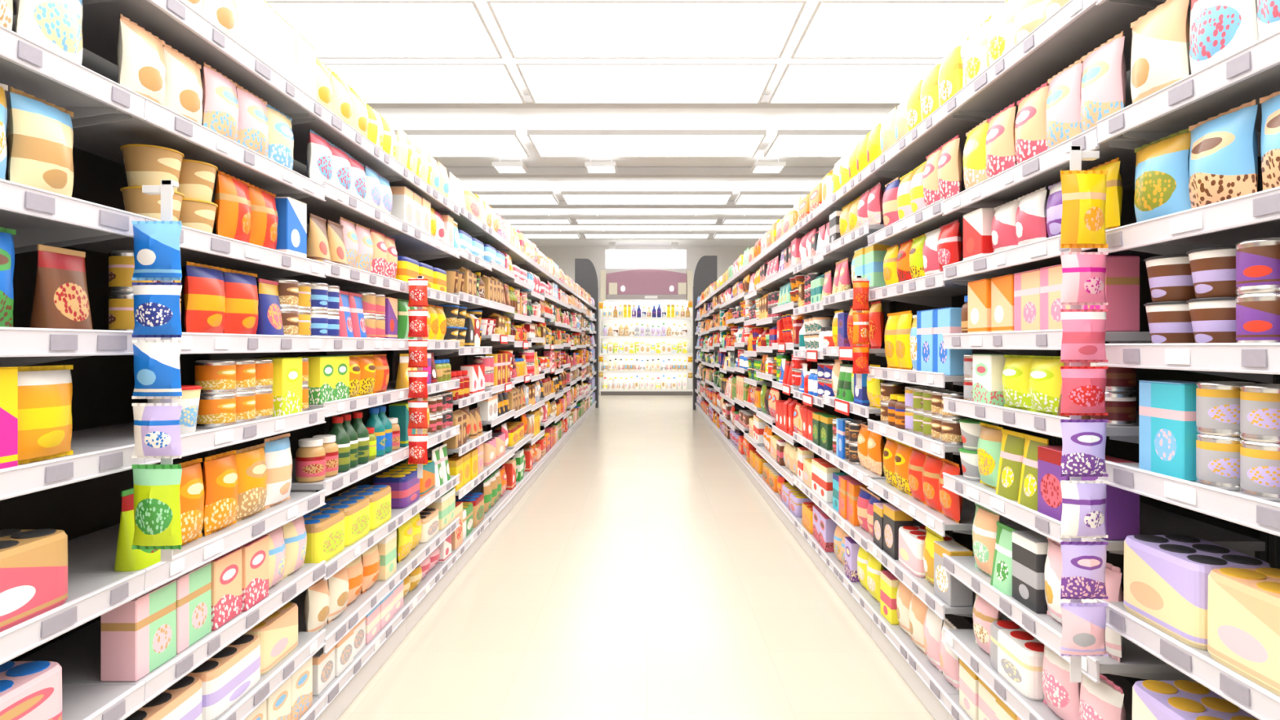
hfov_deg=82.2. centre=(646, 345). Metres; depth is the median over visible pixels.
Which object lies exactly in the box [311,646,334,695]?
box
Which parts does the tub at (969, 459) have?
lid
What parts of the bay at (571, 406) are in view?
shelf, shelf, shelf, shelf, shelf, kick plate, price rail, price rail, price rail, price rail, price rail, price rail, price rail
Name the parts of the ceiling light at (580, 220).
lamp frame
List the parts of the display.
panel, price rail, price rail, price rail, price rail, kick plate, panel, price rail, name plate, panel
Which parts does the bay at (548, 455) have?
panel, shelf, shelf, shelf, shelf, shelf, shelf, kick plate, price rail, price rail, price rail, price rail, price rail, price rail, price rail, price rail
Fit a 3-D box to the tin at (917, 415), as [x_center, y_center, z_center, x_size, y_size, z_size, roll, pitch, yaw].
[1.217,0.334,3.196,0.106,0.099,0.106,0,0,-2]
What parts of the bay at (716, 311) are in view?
kick plate, shelf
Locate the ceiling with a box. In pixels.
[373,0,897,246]
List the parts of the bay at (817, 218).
price rail, price rail, price rail, price rail, price rail, price rail, price rail, price rail, kick plate, shelf, shelf, shelf, shelf, shelf, shelf, upright post, shelf, panel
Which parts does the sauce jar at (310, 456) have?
lid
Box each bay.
[0,0,178,719]
[0,0,325,719]
[211,107,410,719]
[326,170,460,635]
[393,204,492,575]
[440,229,515,535]
[468,246,532,506]
[491,259,545,486]
[508,269,555,471]
[523,276,564,457]
[534,283,570,447]
[543,288,577,438]
[551,293,582,431]
[559,297,586,425]
[564,300,590,419]
[569,303,593,414]
[574,306,596,410]
[694,304,717,413]
[697,302,721,417]
[701,298,726,422]
[704,295,732,427]
[708,291,738,434]
[713,287,746,441]
[719,281,755,449]
[725,275,767,460]
[733,266,780,473]
[743,257,797,490]
[755,244,819,510]
[771,226,848,538]
[792,203,889,577]
[822,166,951,637]
[866,104,1055,719]
[942,0,1268,719]
[1095,0,1279,719]
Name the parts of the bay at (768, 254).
price rail, price rail, price rail, price rail, price rail, price rail, price rail, price rail, kick plate, shelf, shelf, shelf, shelf, shelf, shelf, shelf, upright post, panel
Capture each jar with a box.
[295,438,325,482]
[312,434,338,477]
[365,426,376,460]
[387,417,399,450]
[434,360,442,382]
[435,359,446,381]
[442,371,458,399]
[443,359,451,380]
[451,370,463,398]
[460,369,469,397]
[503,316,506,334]
[513,324,520,341]
[515,358,520,377]
[518,358,523,376]
[519,325,523,341]
[520,326,524,341]
[521,358,524,375]
[537,324,541,337]
[537,360,541,373]
[551,330,555,344]
[560,330,564,342]
[560,351,565,364]
[568,333,577,345]
[568,353,577,364]
[570,352,579,364]
[742,355,746,368]
[745,355,755,368]
[757,334,760,346]
[765,356,774,373]
[773,356,776,376]
[804,371,810,393]
[808,368,817,395]
[813,369,817,395]
[818,327,826,350]
[823,326,835,346]
[888,393,905,426]
[894,395,905,429]
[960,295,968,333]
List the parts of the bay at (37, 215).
shelf, shelf, shelf, shelf, price rail, price rail, price rail, price rail, price rail, shelf, shelf, price rail, hanging clip strip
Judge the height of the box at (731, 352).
0.211 m
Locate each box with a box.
[0,366,17,469]
[100,579,176,681]
[173,561,211,653]
[210,547,242,630]
[234,0,272,67]
[238,534,268,611]
[244,699,266,719]
[257,357,302,417]
[266,675,291,719]
[274,196,306,257]
[291,657,312,719]
[295,33,315,100]
[297,355,335,404]
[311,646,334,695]
[328,355,349,399]
[334,628,353,676]
[353,616,365,657]
[365,602,380,644]
[377,528,396,580]
[380,590,393,629]
[384,297,397,338]
[388,402,415,447]
[390,186,413,226]
[393,580,403,614]
[413,192,422,230]
[422,198,431,235]
[422,352,431,384]
[427,492,448,530]
[438,533,451,562]
[441,214,453,246]
[447,487,455,524]
[448,456,463,491]
[451,452,470,484]
[451,501,462,549]
[460,364,478,395]
[467,448,478,479]
[472,364,484,393]
[475,443,483,473]
[477,395,493,421]
[485,354,501,386]
[491,393,497,417]
[494,353,505,384]
[502,459,515,489]
[505,353,510,382]
[511,450,523,480]
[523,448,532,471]
[524,415,531,434]
[525,413,534,438]
[526,384,534,405]
[526,385,531,404]
[526,411,537,435]
[533,409,539,433]
[537,378,546,396]
[541,404,547,422]
[542,377,548,395]
[543,351,552,367]
[544,427,552,448]
[545,377,551,395]
[549,425,557,443]
[550,282,555,297]
[551,380,555,392]
[551,422,559,440]
[552,427,555,445]
[555,284,557,298]
[556,421,561,439]
[557,398,565,414]
[560,416,568,431]
[569,295,573,305]
[569,386,573,404]
[570,409,574,423]
[575,402,581,417]
[577,385,581,395]
[577,401,582,415]
[578,353,582,365]
[584,397,589,408]
[585,350,588,363]
[587,378,592,388]
[623,304,626,317]
[627,304,631,317]
[666,304,670,317]
[671,304,674,317]
[703,368,708,381]
[711,369,716,382]
[711,408,715,421]
[712,390,716,404]
[712,410,715,422]
[713,296,716,309]
[714,351,717,363]
[714,391,719,405]
[716,413,722,427]
[717,350,719,364]
[719,351,726,364]
[720,377,727,393]
[722,402,725,417]
[723,377,728,394]
[724,422,726,436]
[725,402,733,420]
[726,424,730,439]
[728,351,730,366]
[730,351,732,367]
[732,351,737,367]
[732,377,736,399]
[733,377,736,397]
[736,375,744,399]
[738,376,746,399]
[741,377,749,401]
[746,441,755,462]
[753,414,756,439]
[755,416,766,443]
[775,400,786,427]
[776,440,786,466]
[778,401,784,431]
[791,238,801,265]
[797,447,813,480]
[802,407,818,438]
[807,409,826,440]
[811,457,829,495]
[812,412,830,445]
[813,505,823,542]
[818,462,839,502]
[818,511,836,551]
[820,414,840,449]
[829,210,841,243]
[832,472,849,511]
[835,417,853,458]
[837,312,849,346]
[838,475,856,519]
[844,537,859,582]
[847,480,869,525]
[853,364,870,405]
[854,247,864,280]
[864,243,890,286]
[873,502,890,550]
[880,570,899,624]
[883,503,913,559]
[916,309,933,372]
[933,307,972,375]
[933,541,973,606]
[959,658,978,719]
[963,208,995,260]
[967,278,991,333]
[972,354,1013,406]
[978,677,995,719]
[991,274,1014,332]
[995,694,1017,719]
[1012,530,1048,613]
[1013,268,1039,331]
[1037,445,1070,521]
[1040,264,1070,329]
[1081,255,1139,331]
[1081,454,1139,540]
[1138,380,1197,481]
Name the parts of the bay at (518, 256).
panel, upright post, shelf, shelf, shelf, shelf, shelf, shelf, kick plate, price rail, price rail, price rail, price rail, price rail, price rail, price rail, price rail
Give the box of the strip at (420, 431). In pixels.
[409,275,423,478]
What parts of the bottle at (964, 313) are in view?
lid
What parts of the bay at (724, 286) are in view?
price rail, price rail, price rail, price rail, price rail, price rail, price rail, price rail, kick plate, shelf, shelf, shelf, shelf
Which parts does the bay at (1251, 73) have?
price rail, shelf, price rail, price rail, price rail, price rail, price rail, shelf, shelf, shelf, shelf, shelf, upright post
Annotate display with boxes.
[600,269,693,395]
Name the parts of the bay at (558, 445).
panel, shelf, shelf, shelf, kick plate, price rail, price rail, price rail, price rail, price rail, price rail, price rail, price rail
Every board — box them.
[574,258,598,408]
[692,255,717,409]
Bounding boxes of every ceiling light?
[265,0,502,58]
[318,57,525,103]
[394,129,529,157]
[471,191,559,204]
[485,0,807,58]
[492,157,528,173]
[501,211,571,223]
[515,58,777,103]
[520,227,580,238]
[526,129,766,157]
[560,187,732,204]
[574,211,718,223]
[583,227,710,238]
[584,157,617,173]
[713,231,766,238]
[722,216,783,223]
[733,187,810,204]
[750,155,786,173]
[763,129,871,157]
[768,57,965,103]
[790,0,1017,58]
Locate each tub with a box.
[120,143,184,221]
[146,385,202,435]
[177,159,217,233]
[435,305,459,326]
[442,269,459,293]
[443,326,459,340]
[456,271,465,293]
[456,306,466,327]
[457,327,466,346]
[466,310,482,325]
[476,278,479,296]
[480,318,490,335]
[480,328,482,344]
[488,319,496,335]
[496,350,513,364]
[510,364,512,378]
[533,305,537,315]
[534,320,546,326]
[537,356,543,369]
[543,356,547,368]
[554,351,557,359]
[573,349,582,353]
[728,307,735,319]
[731,325,743,335]
[733,307,737,318]
[739,301,743,310]
[745,333,750,342]
[746,324,758,333]
[746,368,751,378]
[747,357,761,368]
[751,327,755,339]
[751,339,755,351]
[753,327,764,339]
[755,298,759,309]
[755,309,759,319]
[764,333,768,346]
[782,315,787,329]
[782,329,787,342]
[785,314,792,328]
[785,328,792,342]
[789,277,796,290]
[789,290,796,302]
[790,313,811,323]
[794,275,804,288]
[794,288,798,302]
[803,318,811,334]
[804,334,810,350]
[808,316,814,334]
[808,334,814,350]
[812,315,834,333]
[812,333,818,350]
[958,418,999,451]
[958,447,980,481]
[1143,253,1196,343]
[1186,245,1237,342]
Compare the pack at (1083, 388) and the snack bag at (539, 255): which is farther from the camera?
the snack bag at (539, 255)
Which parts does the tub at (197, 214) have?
noodle tub, lid, lid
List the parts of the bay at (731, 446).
price rail, price rail, price rail, price rail, price rail, price rail, price rail, price rail, kick plate, shelf, shelf, shelf, shelf, shelf, shelf, panel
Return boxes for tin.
[107,249,156,293]
[107,293,134,330]
[156,259,181,297]
[179,297,181,319]
[194,360,236,394]
[195,393,236,428]
[228,359,255,391]
[235,391,255,423]
[254,359,273,389]
[254,388,273,420]
[266,278,298,309]
[280,308,298,335]
[297,281,311,311]
[297,310,311,336]
[302,357,308,385]
[302,384,308,411]
[304,281,328,311]
[310,311,328,336]
[327,284,339,312]
[328,311,339,337]
[352,292,376,316]
[364,315,376,337]
[375,293,385,317]
[375,317,385,337]
[426,395,436,415]
[426,414,436,435]
[427,394,442,413]
[431,392,446,412]
[436,413,442,432]
[439,391,453,410]
[442,411,446,430]
[446,409,453,428]
[473,356,489,372]
[478,355,493,371]
[484,372,489,387]
[489,371,493,386]
[514,288,519,302]
[517,302,519,314]
[518,350,530,364]
[520,291,527,304]
[524,304,527,315]
[526,363,530,373]
[529,363,532,376]
[530,350,532,363]
[532,350,534,363]
[532,363,534,376]
[542,351,554,360]
[544,313,553,321]
[546,356,549,368]
[548,350,559,359]
[556,360,559,369]
[720,308,729,317]
[735,357,737,367]
[737,348,747,358]
[745,298,754,308]
[745,307,750,317]
[754,358,761,369]
[757,359,761,370]
[757,370,768,382]
[768,293,771,306]
[768,306,770,317]
[768,361,771,374]
[770,292,773,305]
[770,305,773,317]
[770,361,773,374]
[773,290,779,304]
[773,304,786,317]
[776,352,791,367]
[776,367,780,382]
[791,353,795,369]
[791,369,795,386]
[795,357,811,370]
[795,370,809,387]
[804,274,808,291]
[804,291,807,305]
[807,271,824,289]
[807,289,810,304]
[817,362,834,380]
[817,379,824,398]
[823,363,845,381]
[823,381,834,395]
[832,417,835,436]
[832,435,835,454]
[844,419,862,440]
[844,440,848,461]
[848,422,866,444]
[848,442,860,464]
[880,382,904,403]
[880,402,888,423]
[904,386,927,409]
[904,408,913,431]
[912,387,938,411]
[912,410,923,435]
[922,389,949,413]
[922,413,931,438]
[931,390,956,416]
[931,415,942,441]
[941,391,968,419]
[941,417,963,445]
[963,354,973,377]
[963,377,973,401]
[1090,362,1136,391]
[1090,391,1136,426]
[1195,381,1255,436]
[1195,432,1241,490]
[1235,236,1279,295]
[1235,293,1279,342]
[1240,383,1279,443]
[1240,439,1279,501]
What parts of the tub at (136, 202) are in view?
noodle tub, lid, lid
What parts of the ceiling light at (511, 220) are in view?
lamp frame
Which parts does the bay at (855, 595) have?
price rail, price rail, price rail, price rail, price rail, price rail, price rail, price rail, kick plate, shelf, shelf, shelf, shelf, shelf, shelf, shelf, shelf, upright post, panel, upright post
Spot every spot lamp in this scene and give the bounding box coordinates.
[620,285,625,291]
[669,285,674,291]
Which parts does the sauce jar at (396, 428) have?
lid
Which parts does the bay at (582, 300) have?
kick plate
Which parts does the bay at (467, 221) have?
upright post, panel, shelf, shelf, shelf, shelf, shelf, shelf, shelf, shelf, kick plate, price rail, price rail, price rail, price rail, price rail, price rail, price rail, price rail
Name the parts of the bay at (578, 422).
panel, shelf, shelf, kick plate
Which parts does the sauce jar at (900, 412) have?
lid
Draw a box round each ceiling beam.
[365,94,899,108]
[444,166,834,177]
[488,200,794,208]
[510,218,773,225]
[527,233,759,239]
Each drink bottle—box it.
[328,416,350,472]
[340,413,358,467]
[351,411,368,464]
[364,407,385,457]
[376,405,392,453]
[475,271,484,298]
[501,285,512,314]
[508,286,515,314]
[511,288,517,313]
[511,321,515,341]
[512,322,517,341]
[520,293,524,315]
[520,324,527,341]
[543,301,547,312]
[545,326,548,344]
[547,302,552,314]
[547,327,553,344]
[557,307,562,323]
[568,333,573,346]
[576,315,578,328]
[603,306,607,317]
[603,325,607,335]
[603,360,607,370]
[603,377,607,389]
[608,306,612,317]
[608,325,613,335]
[608,360,613,370]
[608,377,613,389]
[613,306,617,317]
[613,324,617,335]
[613,358,617,370]
[613,377,617,389]
[618,305,622,317]
[618,323,623,335]
[618,359,623,370]
[618,377,623,389]
[624,323,628,335]
[624,359,628,370]
[624,377,628,389]
[629,324,634,335]
[629,359,634,370]
[629,376,634,389]
[631,305,635,317]
[635,323,639,335]
[635,359,639,370]
[635,375,639,389]
[636,304,640,317]
[640,324,644,335]
[640,360,644,370]
[640,377,644,389]
[641,306,645,317]
[645,324,649,335]
[645,360,649,370]
[645,375,649,389]
[646,307,651,317]
[650,325,655,335]
[650,359,655,370]
[650,377,655,389]
[652,305,656,317]
[656,325,660,335]
[656,359,660,370]
[656,377,660,389]
[657,304,661,317]
[661,323,666,335]
[661,360,666,370]
[661,375,666,389]
[662,306,666,317]
[666,325,671,335]
[666,359,671,370]
[666,377,671,389]
[671,324,676,335]
[671,359,676,370]
[671,377,676,389]
[675,305,679,317]
[677,325,681,335]
[677,359,681,370]
[677,375,681,389]
[680,305,684,317]
[682,324,687,335]
[682,360,687,370]
[682,375,687,389]
[685,307,689,317]
[704,335,708,348]
[722,311,727,326]
[724,332,729,347]
[735,326,742,342]
[737,302,740,318]
[738,306,741,317]
[747,330,752,351]
[749,301,754,319]
[750,334,752,351]
[752,303,756,318]
[761,327,769,346]
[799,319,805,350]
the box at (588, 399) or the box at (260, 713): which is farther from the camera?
the box at (588, 399)
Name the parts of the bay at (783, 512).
price rail, price rail, price rail, price rail, price rail, price rail, price rail, price rail, kick plate, shelf, shelf, shelf, shelf, shelf, shelf, upright post, panel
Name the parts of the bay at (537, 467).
panel, shelf, shelf, shelf, shelf, shelf, kick plate, price rail, price rail, price rail, price rail, price rail, price rail, price rail, price rail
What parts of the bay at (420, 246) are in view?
upright post, panel, upright post, shelf, shelf, shelf, shelf, shelf, shelf, shelf, shelf, kick plate, price rail, price rail, price rail, price rail, price rail, price rail, shelf, price rail, price rail, price rail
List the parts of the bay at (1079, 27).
kick plate, price rail, shelf, price rail, price rail, price rail, price rail, price rail, price rail, price rail, price rail, shelf, shelf, shelf, upright post, shelf, shelf, shelf, shelf, hanging clip strip, shelf, panel, upright post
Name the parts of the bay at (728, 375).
kick plate, shelf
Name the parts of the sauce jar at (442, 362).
lid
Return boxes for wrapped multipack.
[0,528,67,632]
[0,660,62,719]
[124,675,202,719]
[186,634,260,719]
[243,602,297,675]
[302,509,344,563]
[316,496,369,546]
[337,484,391,530]
[373,468,419,508]
[392,460,435,497]
[395,255,418,282]
[417,262,433,288]
[418,508,438,543]
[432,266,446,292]
[455,492,484,528]
[457,229,471,253]
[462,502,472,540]
[463,190,479,219]
[471,237,484,259]
[483,437,496,466]
[484,244,496,262]
[491,432,505,459]
[493,425,518,446]
[496,250,505,267]
[501,422,524,440]
[512,264,520,279]
[520,268,527,282]
[523,444,541,462]
[528,435,546,457]
[540,281,546,293]
[543,432,550,453]
[546,284,549,293]
[549,402,560,415]
[564,275,568,285]
[564,386,577,399]
[565,408,577,422]
[568,295,571,304]
[568,413,573,426]
[573,406,579,419]
[577,384,586,393]
[578,383,587,395]
[587,383,590,392]
[701,385,711,396]
[702,400,708,411]
[704,402,709,413]
[706,387,714,397]
[706,404,710,416]
[708,388,713,399]
[713,281,716,291]
[718,275,722,287]
[721,422,736,435]
[722,272,725,284]
[725,269,728,280]
[732,411,738,427]
[737,283,743,294]
[738,409,755,424]
[738,435,744,454]
[742,412,755,428]
[748,246,754,262]
[749,417,768,438]
[749,448,759,468]
[755,453,768,474]
[762,462,774,484]
[766,229,771,248]
[768,469,788,492]
[769,435,784,459]
[776,217,783,239]
[781,482,800,506]
[782,210,794,234]
[788,490,813,517]
[798,194,809,222]
[801,502,816,534]
[803,457,811,488]
[809,182,822,212]
[898,525,954,577]
[990,620,1044,700]
[1124,533,1271,649]
[1132,680,1259,719]
[1207,567,1279,696]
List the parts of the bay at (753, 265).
price rail, price rail, price rail, price rail, price rail, price rail, price rail, price rail, kick plate, shelf, shelf, shelf, shelf, shelf, shelf, shelf, shelf, upright post, panel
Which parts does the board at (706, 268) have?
edge trim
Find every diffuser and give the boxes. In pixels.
[478,195,557,204]
[494,166,524,172]
[505,219,569,223]
[524,234,578,238]
[563,195,730,204]
[576,219,716,223]
[584,234,708,238]
[586,166,614,172]
[714,234,763,238]
[724,219,780,223]
[736,195,806,204]
[753,166,782,172]
[766,135,865,155]
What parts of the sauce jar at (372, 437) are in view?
lid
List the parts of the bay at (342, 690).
upright post, panel, shelf, upright post, shelf, shelf, shelf, shelf, shelf, shelf, shelf, kick plate, shelf, price rail, price rail, price rail, price rail, price rail, price rail, price rail, price rail, price rail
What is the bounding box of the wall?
[536,246,752,393]
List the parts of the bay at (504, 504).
panel, upright post, shelf, shelf, shelf, shelf, shelf, shelf, shelf, shelf, kick plate, price rail, price rail, price rail, price rail, price rail, price rail, price rail, price rail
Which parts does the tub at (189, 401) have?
lid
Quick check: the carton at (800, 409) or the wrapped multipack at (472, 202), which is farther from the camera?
the carton at (800, 409)
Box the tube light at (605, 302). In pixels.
[604,302,688,302]
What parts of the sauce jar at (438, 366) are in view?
lid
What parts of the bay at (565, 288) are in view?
panel, shelf, shelf, shelf, kick plate, price rail, price rail, price rail, price rail, price rail, price rail, price rail, price rail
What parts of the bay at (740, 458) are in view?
price rail, price rail, price rail, price rail, price rail, price rail, price rail, price rail, kick plate, shelf, shelf, shelf, shelf, panel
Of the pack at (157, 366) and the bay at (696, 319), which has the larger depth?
the bay at (696, 319)
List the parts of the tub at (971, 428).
lid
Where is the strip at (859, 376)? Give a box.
[855,275,867,389]
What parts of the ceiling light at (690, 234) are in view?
lamp frame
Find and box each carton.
[442,411,461,448]
[453,408,466,444]
[457,266,471,294]
[464,312,474,346]
[466,268,476,296]
[468,314,479,346]
[475,193,485,223]
[480,275,492,301]
[487,276,496,302]
[488,312,502,334]
[490,276,499,302]
[494,278,503,304]
[497,313,505,334]
[500,250,509,269]
[502,315,511,335]
[503,218,510,242]
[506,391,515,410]
[510,225,515,245]
[511,388,517,411]
[513,387,520,410]
[516,229,524,252]
[519,296,523,315]
[520,270,530,290]
[520,383,528,405]
[523,321,531,337]
[527,271,533,290]
[528,322,533,337]
[532,301,541,317]
[532,383,538,402]
[535,323,544,345]
[541,324,546,344]
[546,256,551,273]
[546,327,551,344]
[548,257,553,275]
[553,305,558,321]
[553,307,555,321]
[554,328,560,344]
[557,287,561,300]
[565,312,571,327]
[565,372,570,382]
[569,277,573,289]
[577,284,580,295]
[579,333,582,344]
[602,342,607,353]
[608,342,613,353]
[613,343,617,353]
[618,343,623,353]
[624,342,628,353]
[629,343,634,353]
[635,342,639,353]
[640,342,644,353]
[645,343,649,353]
[650,342,655,353]
[656,342,660,353]
[661,342,666,353]
[666,343,671,353]
[671,342,676,353]
[677,343,681,353]
[682,342,687,353]
[702,320,706,331]
[705,303,707,314]
[709,283,712,294]
[714,371,718,383]
[715,313,719,326]
[720,330,726,343]
[724,310,729,325]
[726,311,733,326]
[728,374,733,397]
[729,262,733,277]
[738,257,740,270]
[740,254,743,269]
[744,383,752,400]
[754,386,759,406]
[755,387,761,408]
[759,294,765,319]
[760,235,763,252]
[760,262,766,282]
[761,293,768,319]
[762,260,771,280]
[763,229,769,250]
[764,292,771,318]
[768,325,776,346]
[771,218,779,244]
[771,325,777,346]
[777,317,784,342]
[783,244,791,269]
[783,397,792,433]
[787,245,791,266]
[788,399,799,435]
[792,315,804,343]
[798,280,804,306]
[798,404,810,435]
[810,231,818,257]
[810,275,821,303]
[815,274,832,302]
[822,168,833,202]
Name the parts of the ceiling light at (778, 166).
lamp frame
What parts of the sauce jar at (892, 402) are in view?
lid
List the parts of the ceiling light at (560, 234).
lamp frame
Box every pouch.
[29,244,93,329]
[114,488,160,571]
[256,278,284,335]
[306,213,331,262]
[326,219,347,266]
[338,290,353,337]
[348,292,366,337]
[395,353,411,389]
[431,352,437,383]
[431,446,443,487]
[439,443,450,482]
[447,172,459,205]
[453,221,460,248]
[457,177,466,208]
[468,408,478,438]
[475,407,483,435]
[496,213,503,237]
[496,392,501,416]
[497,391,505,414]
[500,217,506,239]
[502,391,510,412]
[503,283,511,306]
[503,290,506,304]
[508,256,513,277]
[511,355,517,377]
[515,230,520,249]
[516,386,522,408]
[520,385,525,407]
[521,354,528,374]
[526,297,530,315]
[528,298,533,315]
[533,359,537,375]
[534,324,539,337]
[534,351,539,374]
[538,299,543,312]
[539,379,544,397]
[541,299,545,312]
[554,353,556,369]
[555,331,559,344]
[558,374,563,390]
[564,311,567,324]
[565,353,570,368]
[566,311,569,324]
[569,355,573,367]
[572,352,576,364]
[716,370,719,386]
[722,354,725,368]
[723,356,726,368]
[724,378,728,395]
[727,334,731,346]
[729,382,732,398]
[737,327,741,342]
[739,326,742,342]
[741,326,745,342]
[742,249,746,267]
[744,247,749,266]
[746,384,751,402]
[748,275,752,293]
[750,272,755,292]
[760,354,764,372]
[762,355,768,373]
[764,260,771,279]
[768,257,774,277]
[772,255,779,275]
[777,286,782,306]
[778,250,783,271]
[778,358,786,382]
[780,284,786,305]
[781,247,786,270]
[782,360,790,384]
[783,282,791,304]
[786,361,791,385]
[799,363,808,392]
[815,224,825,254]
[821,270,832,301]
[823,222,829,246]
[831,260,841,294]
[835,364,846,399]
[837,257,851,293]
[841,364,853,401]
[990,520,1016,595]
[995,428,1024,501]
[1017,433,1048,511]
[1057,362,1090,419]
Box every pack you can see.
[132,221,182,280]
[132,282,182,337]
[132,339,182,399]
[132,403,182,458]
[132,464,182,549]
[408,279,427,306]
[408,309,427,337]
[408,340,427,367]
[408,370,427,398]
[408,400,427,428]
[408,434,427,463]
[598,302,603,308]
[598,355,603,361]
[598,370,603,377]
[688,301,692,307]
[688,355,692,362]
[688,371,692,377]
[852,280,869,310]
[852,312,869,343]
[852,346,869,373]
[1060,170,1107,248]
[1060,252,1107,305]
[1060,309,1107,362]
[1060,366,1107,415]
[1060,419,1107,476]
[1060,480,1107,537]
[1060,541,1107,599]
[1060,602,1107,656]
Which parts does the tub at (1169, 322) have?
lid, lid, noodle tub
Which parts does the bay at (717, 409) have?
price rail, price rail, price rail, price rail, price rail, price rail, price rail, price rail, kick plate, shelf, shelf, shelf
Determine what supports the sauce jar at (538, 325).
on the bay at (537, 467)
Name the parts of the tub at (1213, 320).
lid, lid, noodle tub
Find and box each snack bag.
[0,0,13,30]
[0,83,8,179]
[0,226,16,327]
[8,86,73,196]
[14,0,82,65]
[17,364,73,464]
[117,13,165,106]
[163,43,202,124]
[172,457,204,550]
[181,0,202,15]
[183,261,225,333]
[201,62,239,142]
[202,0,235,39]
[202,449,238,536]
[214,170,251,243]
[222,268,257,334]
[234,443,266,522]
[235,84,268,157]
[248,183,277,249]
[263,433,292,508]
[265,526,285,587]
[266,104,293,169]
[281,515,306,578]
[304,577,329,631]
[306,128,333,183]
[315,57,332,111]
[327,566,348,623]
[330,69,352,126]
[330,142,351,193]
[338,216,358,268]
[346,555,363,606]
[348,155,366,200]
[349,87,368,137]
[349,355,360,397]
[355,222,373,271]
[357,355,375,395]
[360,543,379,594]
[364,165,381,208]
[366,103,383,149]
[369,228,386,275]
[373,354,389,393]
[377,173,392,214]
[381,116,396,159]
[384,235,397,278]
[395,127,413,170]
[396,519,413,563]
[397,298,409,338]
[403,574,410,597]
[408,300,417,339]
[408,398,417,434]
[408,564,422,592]
[410,139,422,177]
[410,512,422,550]
[419,146,432,185]
[420,555,430,579]
[422,306,431,339]
[422,398,429,434]
[427,304,438,339]
[428,153,439,191]
[429,546,439,570]
[431,208,436,237]
[434,210,444,240]
[435,305,446,339]
[437,161,448,197]
[460,405,471,439]
[480,477,492,514]
[485,203,492,226]
[488,472,497,508]
[489,206,497,231]
[493,468,502,502]
[499,422,508,449]
[499,466,506,497]
[512,457,517,479]
[519,413,527,435]
[521,448,525,472]
[524,236,530,257]
[524,237,525,253]
[528,240,534,260]
[528,444,533,464]
[532,242,537,262]
[532,443,537,463]
[533,273,537,292]
[534,380,541,399]
[536,275,541,293]
[537,248,540,264]
[537,405,543,422]
[539,250,544,267]
[542,253,546,269]
[545,256,548,271]
[546,280,551,295]
[546,400,551,417]
[549,401,555,416]
[550,258,555,275]
[551,377,556,392]
[552,400,556,415]
[553,262,557,277]
[555,264,559,279]
[555,376,559,393]
[558,398,563,413]
[559,267,563,281]
[560,372,564,386]
[560,417,564,434]
[562,394,566,408]
[563,370,567,387]
[565,391,569,406]
[568,390,571,405]
[716,393,719,406]
[718,373,721,386]
[718,395,721,408]
[720,292,724,303]
[720,397,725,409]
[720,418,724,428]
[724,288,728,301]
[727,287,732,300]
[729,428,733,440]
[730,404,736,421]
[731,429,737,445]
[732,260,736,275]
[732,283,736,297]
[734,257,738,273]
[734,281,739,296]
[735,431,741,447]
[742,275,746,292]
[742,437,746,454]
[744,274,750,292]
[744,439,748,455]
[750,385,755,403]
[753,240,758,257]
[754,270,758,290]
[756,237,760,255]
[756,268,763,290]
[760,382,767,413]
[763,423,769,449]
[764,388,770,415]
[765,426,774,452]
[768,387,774,417]
[772,389,782,417]
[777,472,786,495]
[783,440,790,468]
[787,444,796,474]
[792,195,801,225]
[793,402,801,432]
[794,447,797,475]
[799,232,808,262]
[805,227,816,259]
[831,156,842,193]
[831,310,844,346]
[831,359,843,396]
[833,524,844,564]
[839,149,851,186]
[839,201,851,236]
[840,531,850,565]
[847,306,856,346]
[848,142,859,179]
[848,196,860,231]
[851,251,854,284]
[851,369,853,396]
[856,132,869,173]
[857,189,870,226]
[857,422,870,470]
[857,485,871,533]
[857,546,870,592]
[862,302,870,346]
[866,122,881,164]
[866,182,883,224]
[866,364,884,408]
[866,431,884,476]
[866,492,881,536]
[866,553,884,603]
[868,300,884,348]
[880,107,896,154]
[882,176,899,226]
[883,244,899,285]
[883,436,897,487]
[884,312,899,368]
[894,96,908,142]
[894,441,912,496]
[895,310,913,369]
[896,239,913,282]
[896,581,911,637]
[897,170,914,219]
[906,77,924,132]
[908,447,925,503]
[908,592,928,654]
[909,234,926,279]
[910,160,926,213]
[910,315,916,370]
[920,60,941,120]
[922,147,941,206]
[922,227,941,275]
[922,452,942,513]
[923,526,944,584]
[923,607,943,673]
[937,42,963,106]
[937,134,962,199]
[937,219,962,271]
[938,458,963,523]
[939,616,959,692]
[963,118,988,189]
[964,17,989,85]
[972,502,999,577]
[973,594,1001,655]
[977,422,1003,488]
[985,102,1017,178]
[986,0,1016,67]
[991,199,1019,252]
[1002,355,1031,410]
[1013,0,1044,45]
[1014,81,1048,164]
[1015,186,1048,245]
[1029,355,1064,415]
[1041,644,1080,719]
[1043,0,1070,21]
[1044,537,1070,624]
[1045,57,1083,149]
[1046,181,1062,237]
[1079,672,1125,719]
[1080,31,1126,132]
[1081,562,1123,662]
[1086,157,1123,228]
[1130,0,1190,103]
[1133,128,1191,222]
[1188,99,1257,208]
[1189,0,1258,74]
[1257,0,1279,40]
[1259,91,1279,191]
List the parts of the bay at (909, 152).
price rail, price rail, price rail, price rail, price rail, price rail, price rail, price rail, kick plate, shelf, shelf, shelf, shelf, shelf, shelf, shelf, upright post, shelf, panel, upright post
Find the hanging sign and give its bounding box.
[605,242,686,268]
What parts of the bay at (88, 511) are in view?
panel, shelf, shelf, shelf, shelf, shelf, shelf, shelf, upright post, price rail, price rail, price rail, price rail, price rail, price rail, price rail, shelf, price rail, shelf, price rail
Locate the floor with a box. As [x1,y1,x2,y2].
[337,393,934,719]
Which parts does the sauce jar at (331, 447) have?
lid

